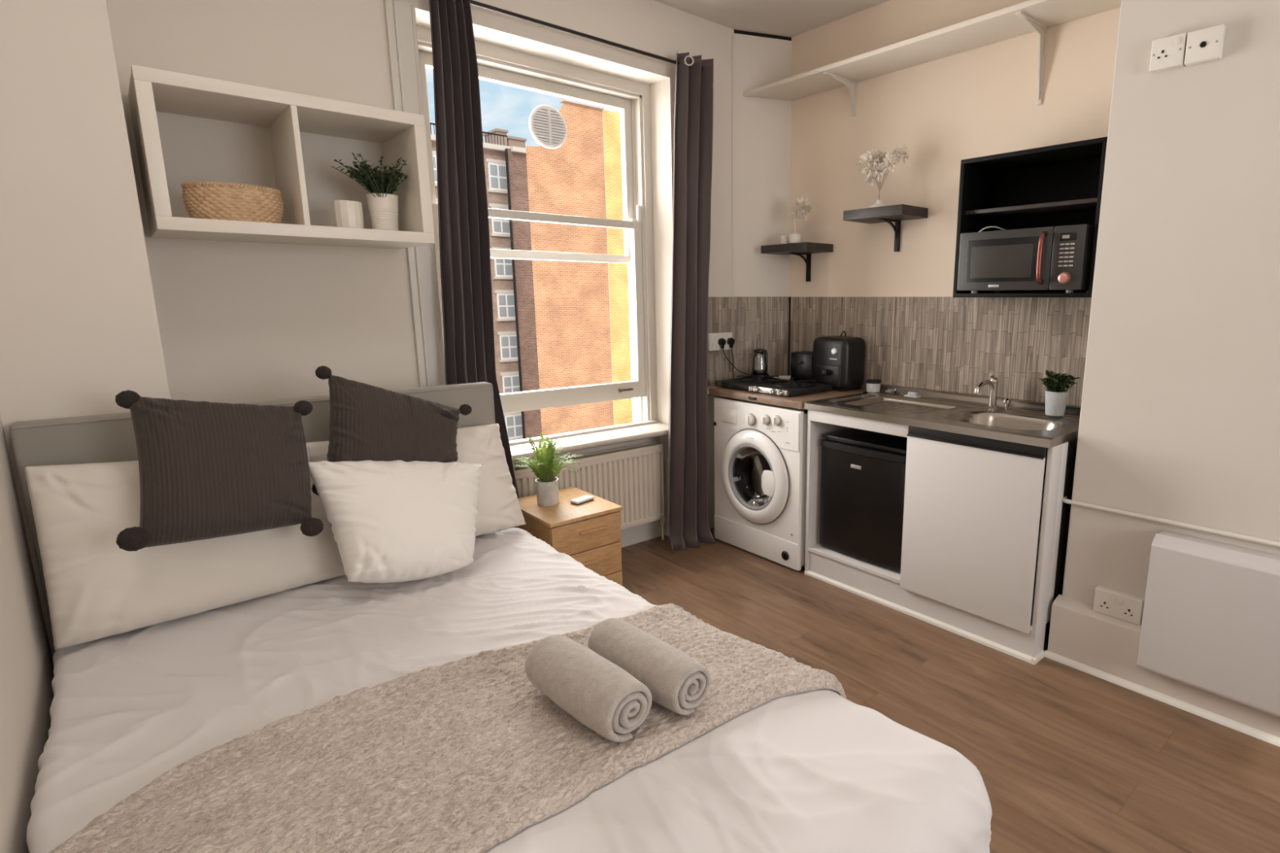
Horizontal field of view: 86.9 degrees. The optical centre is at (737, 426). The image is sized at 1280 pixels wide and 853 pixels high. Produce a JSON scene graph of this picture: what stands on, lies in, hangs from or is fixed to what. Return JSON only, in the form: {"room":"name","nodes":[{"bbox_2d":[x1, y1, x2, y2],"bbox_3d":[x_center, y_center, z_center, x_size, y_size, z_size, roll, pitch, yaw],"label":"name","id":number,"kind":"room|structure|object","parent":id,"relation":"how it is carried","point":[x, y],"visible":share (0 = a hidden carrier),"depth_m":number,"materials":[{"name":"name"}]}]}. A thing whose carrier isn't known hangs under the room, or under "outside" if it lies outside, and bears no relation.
{"room":"studio apartment","nodes":[
{"label":"studio apartment","id":0,"kind":"room"},
{"bbox_2d":[0,413,53,852],"bbox_3d":[-0.595,-0.053,0.122,0.200,3.018,5.800,-10,15,-42],"label":"wall","id":1,"kind":"structure","parent":0,"point":[26,660],"depth_m":1.52,"materials":[{"name":"beige paint"}]},
{"bbox_2d":[0,0,170,658],"bbox_3d":[-2.096,-0.430,2.071,0.404,3.018,0.648,-10,15,-42],"label":"wall","id":2,"kind":"structure","parent":0,"point":[79,326],"depth_m":1.83,"materials":[{"name":"beige paint"}]},
{"bbox_2d":[106,0,733,536],"bbox_3d":[-0.961,-0.692,3.425,3.250,3.018,0.374,-10,15,-42],"label":"wall","id":3,"kind":"structure","parent":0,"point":[239,322],"depth_m":2.58,"materials":[{"name":"beige paint"}]},
{"bbox_2d":[128,64,435,248],"bbox_3d":[-1.551,-0.877,2.326,0.787,0.446,0.398,-10,15,-42],"label":"cube shelf","id":4,"kind":"object","parent":3,"relation":"attached to","point":[400,134],"visible":1,"depth_m":2.23,"materials":[{"name":"beige wood"}]},
{"bbox_2d":[181,181,284,223],"bbox_3d":[-1.649,-0.723,2.193,0.266,0.117,0.246,-6,13,-30],"label":"wicker basket","id":5,"kind":"object","parent":4,"relation":"on","point":[225,201],"visible":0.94,"depth_m":2.10,"materials":[{"name":"wicker"}]},
{"bbox_2d":[331,200,364,228],"bbox_3d":[-1.413,-0.760,2.423,0.098,0.103,0.096,-10,15,-42],"label":"candle cup","id":6,"kind":"object","parent":4,"relation":"on","point":[346,214],"visible":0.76,"depth_m":2.38,"materials":[{"name":"beige ceramic"}]},
{"bbox_2d":[331,152,407,231],"bbox_3d":[-1.347,-0.849,2.447,0.252,0.268,0.271,-10,15,-42],"label":"potted plant","id":7,"kind":"object","parent":4,"relation":"on","point":[383,205],"visible":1,"depth_m":2.45,"materials":[{"name":"green plant"}]},
{"bbox_2d":[416,25,668,461],"bbox_3d":[-0.948,-0.838,3.390,1.261,1.907,0.400,-10,15,-42],"label":"window","id":8,"kind":"structure","parent":3,"relation":"attached to","point":[495,64],"depth_m":3.56,"materials":[{"name":"beige paint"}]},
{"bbox_2d":[528,104,567,148],"bbox_3d":[-0.952,-1.509,3.366,0.206,0.206,0.030,-10,15,-42],"label":"vent","id":9,"kind":"object","parent":8,"relation":"attached to","point":[548,126],"depth_m":3.35,"materials":[{"name":"white plastic"}]},
{"bbox_2d":[462,0,702,71],"bbox_3d":[-0.772,-1.812,3.091,1.540,0.044,0.106,-10,15,-42],"label":"curtain rod","id":10,"kind":"object","parent":3,"relation":"attached to","point":[472,2],"visible":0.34,"depth_m":3.04,"materials":[{"name":"grey metal"}]},
{"bbox_2d":[428,0,519,529],"bbox_3d":[-1.154,-0.472,2.941,0.307,2.661,0.080,-10,15,-42],"label":"curtain","id":11,"kind":"object","parent":10,"relation":"hanging from","point":[462,197],"visible":0.62,"depth_m":2.83,"materials":[{"name":"grey fabric"}]},
{"bbox_2d":[667,51,715,554],"bbox_3d":[-0.260,-0.617,3.682,0.372,2.665,0.165,-10,15,-42],"label":"curtain","id":12,"kind":"object","parent":10,"relation":"hanging from","point":[687,451],"visible":1,"depth_m":3.70,"materials":[{"name":"grey fabric"}]},
{"bbox_2d":[514,441,665,539],"bbox_3d":[-0.846,0.452,3.619,1.084,0.597,0.114,-10,15,-42],"label":"radiator","id":13,"kind":"object","parent":3,"relation":"attached to","point":[629,477],"visible":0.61,"depth_m":3.73,"materials":[{"name":"beige metal"}]},
{"bbox_2d":[514,442,662,475],"bbox_3d":[-0.845,0.176,3.541,1.050,0.025,0.078,-10,15,-42],"label":"grille","id":14,"kind":"object","parent":13,"relation":"attached to","point":[592,459],"depth_m":3.63,"materials":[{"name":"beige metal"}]},
{"bbox_2d":[619,519,661,547],"bbox_3d":[-0.919,0.677,3.659,1.261,0.140,0.015,-10,15,-42],"label":"baseboard","id":15,"kind":"structure","parent":3,"relation":"attached to","point":[634,535],"depth_m":3.97,"materials":[{"name":"white paint"}]},
{"bbox_2d":[707,297,734,384],"bbox_3d":[-0.110,-0.518,4.031,0.262,0.517,0.013,-10,15,-42],"label":"backsplash panel","id":16,"kind":"object","parent":3,"relation":"attached to","point":[721,310],"visible":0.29,"depth_m":4.03,"materials":[{"name":"grey tile"}]},
{"bbox_2d":[707,332,732,351],"bbox_3d":[-0.104,-0.511,4.018,0.182,0.104,0.020,-10,15,-42],"label":"wall socket","id":17,"kind":"object","parent":16,"relation":"attached to","point":[713,338],"visible":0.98,"depth_m":3.99,"materials":[{"name":"white plastic"}]},
{"bbox_2d":[726,337,734,378],"bbox_3d":[0.035,-0.412,4.112,0.221,0.273,0.037,-6,12,-29],"label":"plug","id":18,"kind":"object","parent":17,"relation":"attached to","point":[731,341],"visible":0.69,"depth_m":4.05,"materials":[{"name":"black plastic"}]},
{"bbox_2d":[718,337,750,375],"bbox_3d":[-0.013,-0.420,4.034,0.215,0.228,0.049,-2,11,-8],"label":"plug","id":19,"kind":"object","parent":17,"relation":"attached to","point":[722,342],"visible":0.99,"depth_m":4.00,"materials":[{"name":"black plastic"}]},
{"bbox_2d":[535,477,559,506],"bbox_3d":[-0.870,0.297,3.058,0.101,0.113,0.101,-10,15,-42],"label":"pot","id":20,"kind":"object","parent":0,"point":[547,488],"depth_m":3.02,"materials":[{"name":"white ceramic"}]},
{"bbox_2d":[733,33,791,297],"bbox_3d":[0.143,-0.818,4.126,0.343,2.898,0.173,-10,15,-42],"label":"wall","id":21,"kind":"structure","parent":0,"point":[762,126],"depth_m":3.98,"materials":[{"name":"beige paint"}]},
{"bbox_2d":[731,35,733,295],"bbox_3d":[-0.028,-1.504,3.918,0.012,1.445,0.012,-10,15,-42],"label":"trim","id":22,"kind":"structure","parent":21,"relation":"attached to","point":[732,36],"depth_m":3.89,"materials":[{"name":"white paint"}]},
{"bbox_2d":[734,297,788,378],"bbox_3d":[0.143,-0.539,4.159,0.367,0.527,0.008,-3,11,-17],"label":"backsplash panel","id":23,"kind":"object","parent":21,"relation":"attached to","point":[760,322],"visible":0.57,"depth_m":4.15,"materials":[{"name":"grey tile"}]},
{"bbox_2d":[733,29,791,40],"bbox_3d":[0.146,-2.254,3.843,0.325,0.031,0.144,-10,15,-42],"label":"trim","id":24,"kind":"structure","parent":21,"relation":"on","point":[739,32],"depth_m":3.84,"materials":[{"name":"black"}]},
{"bbox_2d":[653,0,889,37],"bbox_3d":[0.740,-1.795,1.048,3.850,0.150,5.800,-10,15,-42],"label":"ceiling","id":25,"kind":"structure","parent":0,"point":[785,18],"depth_m":3.55,"materials":[{"name":"grey paint"}]},
{"bbox_2d":[621,527,1279,852],"bbox_3d":[0.740,1.202,1.629,3.850,0.120,5.800,-10,15,-42],"label":"floor","id":26,"kind":"structure","parent":0,"point":[1068,759],"depth_m":2.31,"materials":[{"name":"brown wood"}]},
{"bbox_2d":[8,382,502,651],"bbox_3d":[-0.798,0.578,1.651,1.352,1.098,2.000,-10,15,-42],"label":"headboard","id":27,"kind":"object","parent":26,"relation":"on","point":[107,437],"visible":0.17,"depth_m":1.89,"materials":[{"name":"grey fabric"}]},
{"bbox_2d":[26,527,991,852],"bbox_3d":[-0.639,0.840,1.629,1.508,0.482,2.039,-10,15,-42],"label":"duvet","id":28,"kind":"object","parent":27,"relation":"on","point":[820,771],"visible":0.66,"depth_m":1.46,"materials":[{"name":"white fabric"}]},
{"bbox_2d":[23,446,345,650],"bbox_3d":[-1.553,0.302,1.956,0.694,0.473,0.218,-10,15,-42],"label":"pillow","id":29,"kind":"object","parent":28,"relation":"on","point":[96,588],"visible":0.63,"depth_m":1.80,"materials":[{"name":"beige fabric"}]},
{"bbox_2d":[115,390,324,551],"bbox_3d":[-1.407,0.113,1.834,0.480,0.439,0.273,-10,15,-42],"label":"cushion","id":30,"kind":"object","parent":29,"relation":"on","point":[207,469],"visible":1,"depth_m":1.80,"materials":[{"name":"brown fabric"}]},
{"bbox_2d":[308,460,482,582],"bbox_3d":[-1.030,0.283,2.145,0.263,0.407,0.533,11,15,44],"label":"cushion","id":31,"kind":"object","parent":28,"relation":"on","point":[395,521],"visible":1,"depth_m":2.04,"materials":[{"name":"white fabric"}]},
{"bbox_2d":[306,423,525,536],"bbox_3d":[-1.129,0.229,2.413,0.745,0.436,0.163,-10,15,-42],"label":"pillow","id":32,"kind":"object","parent":28,"relation":"on","point":[498,507],"visible":0.29,"depth_m":2.53,"materials":[{"name":"beige fabric"}]},
{"bbox_2d":[311,365,471,495],"bbox_3d":[-1.133,0.004,2.224,0.538,0.428,0.168,-10,15,-42],"label":"cushion","id":33,"kind":"object","parent":32,"relation":"on","point":[367,422],"visible":0.76,"depth_m":2.16,"materials":[{"name":"brown fabric"}]},
{"bbox_2d":[48,603,846,852],"bbox_3d":[-0.503,0.711,1.443,1.526,0.209,0.631,-9,14,-38],"label":"throw blanket","id":34,"kind":"object","parent":28,"relation":"on","point":[464,755],"visible":0.73,"depth_m":1.30,"materials":[{"name":"beige fabric"}]},
{"bbox_2d":[524,634,652,742],"bbox_3d":[-0.329,0.554,1.442,0.330,0.119,0.132,10,15,42],"label":"rolled towel","id":35,"kind":"object","parent":34,"relation":"on","point":[598,693],"visible":1,"depth_m":1.37,"materials":[{"name":"beige fabric"}]},
{"bbox_2d":[587,617,711,715],"bbox_3d":[-0.209,0.540,1.533,0.127,0.111,0.342,-10,15,-42],"label":"rolled towel","id":36,"kind":"object","parent":34,"relation":"on","point":[675,681],"visible":0.95,"depth_m":1.46,"materials":[{"name":"beige fabric"}]},
{"bbox_2d":[510,486,622,586],"bbox_3d":[-0.800,0.600,3.112,0.355,0.500,0.451,-10,15,-42],"label":"nightstand","id":37,"kind":"object","parent":26,"relation":"on","point":[588,532],"visible":0.46,"depth_m":2.97,"materials":[{"name":"brown wood"}]},
{"bbox_2d":[512,432,585,506],"bbox_3d":[-0.875,0.189,3.052,0.320,0.329,0.371,-7,13,-33],"label":"potted fern","id":38,"kind":"object","parent":37,"relation":"on","point":[548,468],"visible":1,"depth_m":3.02,"materials":[{"name":"green plant"}]},
{"bbox_2d":[569,494,594,505],"bbox_3d":[-0.720,0.339,3.094,0.052,0.016,0.104,7,13,33],"label":"remote control","id":39,"kind":"object","parent":37,"relation":"on","point":[586,498],"visible":1,"depth_m":3.08,"materials":[{"name":"white plastic"}]},
{"bbox_2d":[713,396,808,570],"bbox_3d":[0.277,0.270,3.861,0.583,0.862,0.676,-10,15,-42],"label":"washing machine","id":40,"kind":"object","parent":26,"relation":"on","point":[761,449],"visible":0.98,"depth_m":3.63,"materials":[{"name":"white metal"}]},
{"bbox_2d":[707,384,866,409],"bbox_3d":[0.262,-0.202,3.861,0.639,0.038,0.841,-10,15,-42],"label":"countertop","id":41,"kind":"structure","parent":40,"relation":"on","point":[796,402],"depth_m":3.60,"materials":[{"name":"brown wood"}]},
{"bbox_2d":[714,373,831,396],"bbox_3d":[0.185,-0.243,3.803,0.381,0.064,0.595,-10,15,-42],"label":"gas hob","id":42,"kind":"object","parent":41,"relation":"in","point":[771,385],"visible":1,"depth_m":3.71,"materials":[{"name":"black metal"}]},
{"bbox_2d":[749,348,769,378],"bbox_3d":[0.136,-0.382,4.035,0.130,0.176,0.124,4,12,20],"label":"electric kettle","id":43,"kind":"object","parent":42,"relation":"on","point":[757,351],"visible":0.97,"depth_m":4.00,"materials":[{"name":"black plastic"}]},
{"bbox_2d":[773,375,790,380],"bbox_3d":[0.290,-0.286,4.099,0.144,0.035,0.144,-10,15,-42],"label":"bowl","id":44,"kind":"object","parent":41,"relation":"on","point":[783,377],"visible":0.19,"depth_m":4.15,"materials":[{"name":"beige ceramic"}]},
{"bbox_2d":[790,351,813,382],"bbox_3d":[0.414,-0.347,3.986,0.145,0.198,0.175,-10,15,-42],"label":"toaster","id":45,"kind":"object","parent":41,"relation":"on","point":[802,362],"visible":0.6,"depth_m":3.94,"materials":[{"name":"black plastic"}]},
{"bbox_2d":[812,330,865,391],"bbox_3d":[0.560,-0.375,3.794,0.245,0.326,0.262,-10,15,-42],"label":"air fryer","id":46,"kind":"object","parent":41,"relation":"on","point":[838,362],"visible":0.94,"depth_m":3.72,"materials":[{"name":"black plastic"}]},
{"bbox_2d":[804,409,1077,664],"bbox_3d":[0.971,0.391,3.190,0.594,0.879,1.215,-10,15,-42],"label":"kitchen cabinet","id":47,"kind":"object","parent":26,"relation":"on","point":[986,521],"visible":0.79,"depth_m":2.78,"materials":[{"name":"white wood"}]},
{"bbox_2d":[819,427,906,571],"bbox_3d":[0.768,0.339,3.416,0.516,0.600,0.508,-10,15,-42],"label":"mini fridge","id":48,"kind":"object","parent":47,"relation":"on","point":[863,482],"visible":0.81,"depth_m":3.24,"materials":[{"name":"black metal"}]},
{"bbox_2d":[803,383,1080,454],"bbox_3d":[0.972,-0.026,3.132,0.621,0.188,1.218,-10,15,-42],"label":"countertop","id":49,"kind":"structure","parent":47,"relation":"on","point":[1026,422],"depth_m":3.09,"materials":[{"name":"silver metal"}]},
{"bbox_2d":[866,377,880,392],"bbox_3d":[0.747,-0.232,3.677,0.081,0.082,0.081,-10,15,-42],"label":"candle jar","id":50,"kind":"object","parent":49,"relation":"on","point":[873,385],"visible":1,"depth_m":3.65,"materials":[{"name":"white ceramic"}]},
{"bbox_2d":[884,389,897,395],"bbox_3d":[0.829,-0.186,3.616,0.076,0.022,0.076,-10,15,-42],"label":"dish","id":51,"kind":"object","parent":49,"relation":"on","point":[885,390],"visible":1,"depth_m":3.60,"materials":[{"name":"clear glass"}]},
{"bbox_2d":[903,391,920,398],"bbox_3d":[0.919,-0.168,3.514,0.037,0.026,0.080,-10,15,-42],"label":"soap dish","id":52,"kind":"object","parent":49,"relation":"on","point":[913,394],"visible":1,"depth_m":3.50,"materials":[{"name":"grey ceramic"}]},
{"bbox_2d":[973,373,999,408],"bbox_3d":[1.169,-0.165,3.129,0.165,0.170,0.056,-10,15,-42],"label":"tap","id":53,"kind":"object","parent":49,"relation":"attached to","point":[993,383],"visible":1,"depth_m":3.14,"materials":[{"name":"silver metal"}]},
{"bbox_2d":[1003,398,1011,409],"bbox_3d":[1.261,-0.106,3.131,0.036,0.053,0.036,-10,15,-42],"label":"faucet handle","id":54,"kind":"object","parent":49,"relation":"attached to","point":[1006,402],"visible":0.96,"depth_m":3.12,"materials":[{"name":"silver metal"}]},
{"bbox_2d":[1039,369,1079,416],"bbox_3d":[1.397,-0.146,2.922,0.150,0.196,0.159,-10,15,-42],"label":"potted plant","id":55,"kind":"object","parent":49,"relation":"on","point":[1055,394],"visible":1,"depth_m":2.90,"materials":[{"name":"green plant"}]},
{"bbox_2d":[788,0,1119,297],"bbox_3d":[0.987,-0.728,3.610,0.200,3.018,2.550,-10,15,-42],"label":"wall","id":56,"kind":"structure","parent":0,"point":[979,102],"depth_m":3.41,"materials":[{"name":"beige paint"}]},
{"bbox_2d":[787,297,791,375],"bbox_3d":[0.325,-0.552,4.203,0.010,0.518,0.012,-10,15,-42],"label":"trim","id":57,"kind":"structure","parent":56,"relation":"attached to","point":[789,298],"depth_m":4.20,"materials":[{"name":"black"}]},
{"bbox_2d":[760,242,833,281],"bbox_3d":[0.346,-0.964,3.945,0.231,0.209,0.365,-10,15,-42],"label":"shelf","id":58,"kind":"object","parent":56,"relation":"attached to","point":[798,249],"visible":1,"depth_m":3.86,"materials":[{"name":"black wood"}]},
{"bbox_2d":[779,235,788,244],"bbox_3d":[0.278,-1.092,3.920,0.064,0.051,0.064,-10,15,-42],"label":"jar","id":59,"kind":"object","parent":58,"relation":"on","point":[783,239],"visible":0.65,"depth_m":3.89,"materials":[{"name":"beige ceramic"}]},
{"bbox_2d":[788,196,813,243],"bbox_3d":[0.366,-1.183,3.835,0.129,0.262,0.140,-10,15,-42],"label":"flower vase","id":60,"kind":"object","parent":58,"relation":"on","point":[794,237],"visible":1,"depth_m":3.82,"materials":[{"name":"beige ceramic"}]},
{"bbox_2d":[843,204,928,252],"bbox_3d":[0.763,-1.021,3.478,0.231,0.207,0.363,-10,15,-42],"label":"shelf","id":61,"kind":"object","parent":56,"relation":"attached to","point":[893,213],"visible":1,"depth_m":3.40,"materials":[{"name":"grey wood"}]},
{"bbox_2d":[856,142,909,208],"bbox_3d":[0.727,-1.265,3.372,0.244,0.311,0.176,6,13,29],"label":"dried flowers","id":62,"kind":"object","parent":61,"relation":"on","point":[878,163],"visible":1,"depth_m":3.37,"materials":[{"name":"beige plant"}]},
{"bbox_2d":[743,0,1120,116],"bbox_3d":[0.835,-1.643,3.242,0.279,0.330,2.059,-10,15,-42],"label":"wall shelf","id":63,"kind":"object","parent":56,"relation":"attached to","point":[1029,16],"visible":1,"depth_m":3.05,"materials":[{"name":"beige wood"}]},
{"bbox_2d":[790,297,1091,405],"bbox_3d":[0.985,-0.414,3.518,0.011,0.526,1.953,-10,15,-42],"label":"backsplash panel","id":64,"kind":"object","parent":56,"relation":"attached to","point":[944,344],"visible":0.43,"depth_m":3.37,"materials":[{"name":"grey tile"}]},
{"bbox_2d":[889,297,895,385],"bbox_3d":[0.846,-0.463,3.648,0.008,0.482,0.008,-10,15,-42],"label":"cable conduit","id":65,"kind":"object","parent":64,"relation":"attached to","point":[894,302],"visible":1,"depth_m":3.65,"materials":[{"name":"beige"}]},
{"bbox_2d":[952,136,1107,297],"bbox_3d":[1.293,-0.853,2.865,0.315,0.590,0.597,-10,15,-42],"label":"upper cabinet","id":66,"kind":"object","parent":56,"relation":"attached to","point":[1061,184],"visible":0.55,"depth_m":2.92,"materials":[{"name":"black wood"}]},
{"bbox_2d":[957,223,1094,293],"bbox_3d":[1.248,-0.702,2.857,0.331,0.260,0.528,-10,15,-42],"label":"microwave","id":67,"kind":"object","parent":66,"relation":"in","point":[1057,258],"visible":0.97,"depth_m":2.74,"materials":[{"name":"grey metal"}]},
{"bbox_2d":[978,226,1006,231],"bbox_3d":[1.164,-0.867,2.945,0.213,0.029,0.028,-2,11,-11],"label":"cable","id":68,"kind":"object","parent":67,"relation":"on","point":[988,226],"visible":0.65,"depth_m":2.93,"materials":[{"name":"white plastic"}]},
{"bbox_2d":[965,197,1097,219],"bbox_3d":[1.302,-0.928,2.859,0.270,0.016,0.561,-10,15,-42],"label":"shelf","id":69,"kind":"object","parent":66,"relation":"attached to","point":[1082,207],"depth_m":2.87,"materials":[{"name":"black wood"}]},
{"bbox_2d":[1062,0,1279,604],"bbox_3d":[2.666,-0.325,1.527,0.670,3.018,3.257,-10,15,-42],"label":"wall","id":70,"kind":"structure","parent":0,"point":[1180,420],"depth_m":2.26,"materials":[{"name":"paint"}]},
{"bbox_2d":[1093,585,1144,625],"bbox_3d":[1.442,0.676,2.533,0.040,0.096,0.165,-10,15,-42],"label":"wall socket","id":71,"kind":"object","parent":70,"relation":"attached to","point":[1122,606],"visible":0.95,"depth_m":2.52,"materials":[{"name":"white plastic"}]},
{"bbox_2d":[1118,599,1123,604],"bbox_3d":[1.438,0.658,2.509,0.006,0.018,0.014,-10,15,-42],"label":"switch","id":72,"kind":"object","parent":71,"relation":"attached to","point":[1120,601],"depth_m":2.51,"materials":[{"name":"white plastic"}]},
{"bbox_2d":[1044,649,1279,746],"bbox_3d":[2.324,1.141,1.576,0.020,0.021,3.165,-10,15,-42],"label":"trim","id":73,"kind":"structure","parent":70,"relation":"attached to","point":[1213,717],"depth_m":2.39,"materials":[{"name":"white paint"}]},
{"bbox_2d":[1047,594,1279,737],"bbox_3d":[2.357,1.025,1.580,0.063,0.246,3.158,-10,15,-42],"label":"baseboard","id":74,"kind":"structure","parent":70,"relation":"attached to","point":[1106,643],"depth_m":2.52,"materials":[{"name":"beige paint"}]},
{"bbox_2d":[1149,32,1187,73],"bbox_3d":[1.415,-1.227,2.197,0.036,0.096,0.096,-10,15,-42],"label":"wall socket","id":75,"kind":"object","parent":70,"relation":"attached to","point":[1167,53],"visible":0.95,"depth_m":2.19,"materials":[{"name":"white plastic"}]},
{"bbox_2d":[1062,496,1279,547],"bbox_3d":[2.036,0.436,1.876,0.065,0.025,2.203,-10,15,-42],"label":"pipe","id":76,"kind":"object","parent":70,"relation":"attached to","point":[1251,539],"visible":0.89,"depth_m":2.35,"materials":[{"name":"white paint"}]},
{"bbox_2d":[1184,24,1226,66],"bbox_3d":[1.485,-1.211,2.125,0.034,0.096,0.096,-10,15,-42],"label":"outlet plate","id":77,"kind":"object","parent":70,"relation":"attached to","point":[1206,45],"visible":1,"depth_m":2.11,"materials":[{"name":"white plastic"}]},
{"bbox_2d":[1200,41,1206,47],"bbox_3d":[1.473,-1.209,2.115,0.003,0.018,0.018,-10,15,-42],"label":"outlet","id":78,"kind":"object","parent":77,"relation":"attached to","point":[1202,44],"depth_m":2.11,"materials":[{"name":"black plastic"}]},
{"bbox_2d":[1137,529,1279,717],"bbox_3d":[1.859,0.699,2.028,0.106,0.507,1.090,-10,15,-42],"label":"wall heater","id":79,"kind":"object","parent":70,"relation":"attached to","point":[1211,620],"visible":1,"depth_m":2.23,"materials":[{"name":"white metal"}]},
{"label":"outside","id":80,"kind":"structure","parent":0,"visible":0},
{"bbox_2d":[602,109,635,425],"bbox_3d":[-4.245,-4.116,36.967,6.256,20.892,15.984,0,11,-2],"label":"brick building","id":81,"kind":"structure","parent":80,"point":[618,273],"depth_m":28.62,"materials":[{"name":"brick"}]},
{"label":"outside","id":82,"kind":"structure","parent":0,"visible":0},
{"bbox_2d":[430,122,542,440],"bbox_3d":[-31.527,-5.130,37.925,56.613,26.518,11.100,-10,15,-42],"label":"building","id":83,"kind":"structure","parent":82,"point":[516,356],"depth_m":45.57,"materials":[{"name":"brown brick"}]},
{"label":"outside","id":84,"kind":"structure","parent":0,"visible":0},
{"bbox_2d":[525,97,613,435],"bbox_3d":[-8.198,-3.417,32.956,3.944,21.042,12.436,-2,11,-11],"label":"brick building","id":85,"kind":"structure","parent":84,"point":[572,305],"depth_m":27.12,"materials":[{"name":"orange brick"}]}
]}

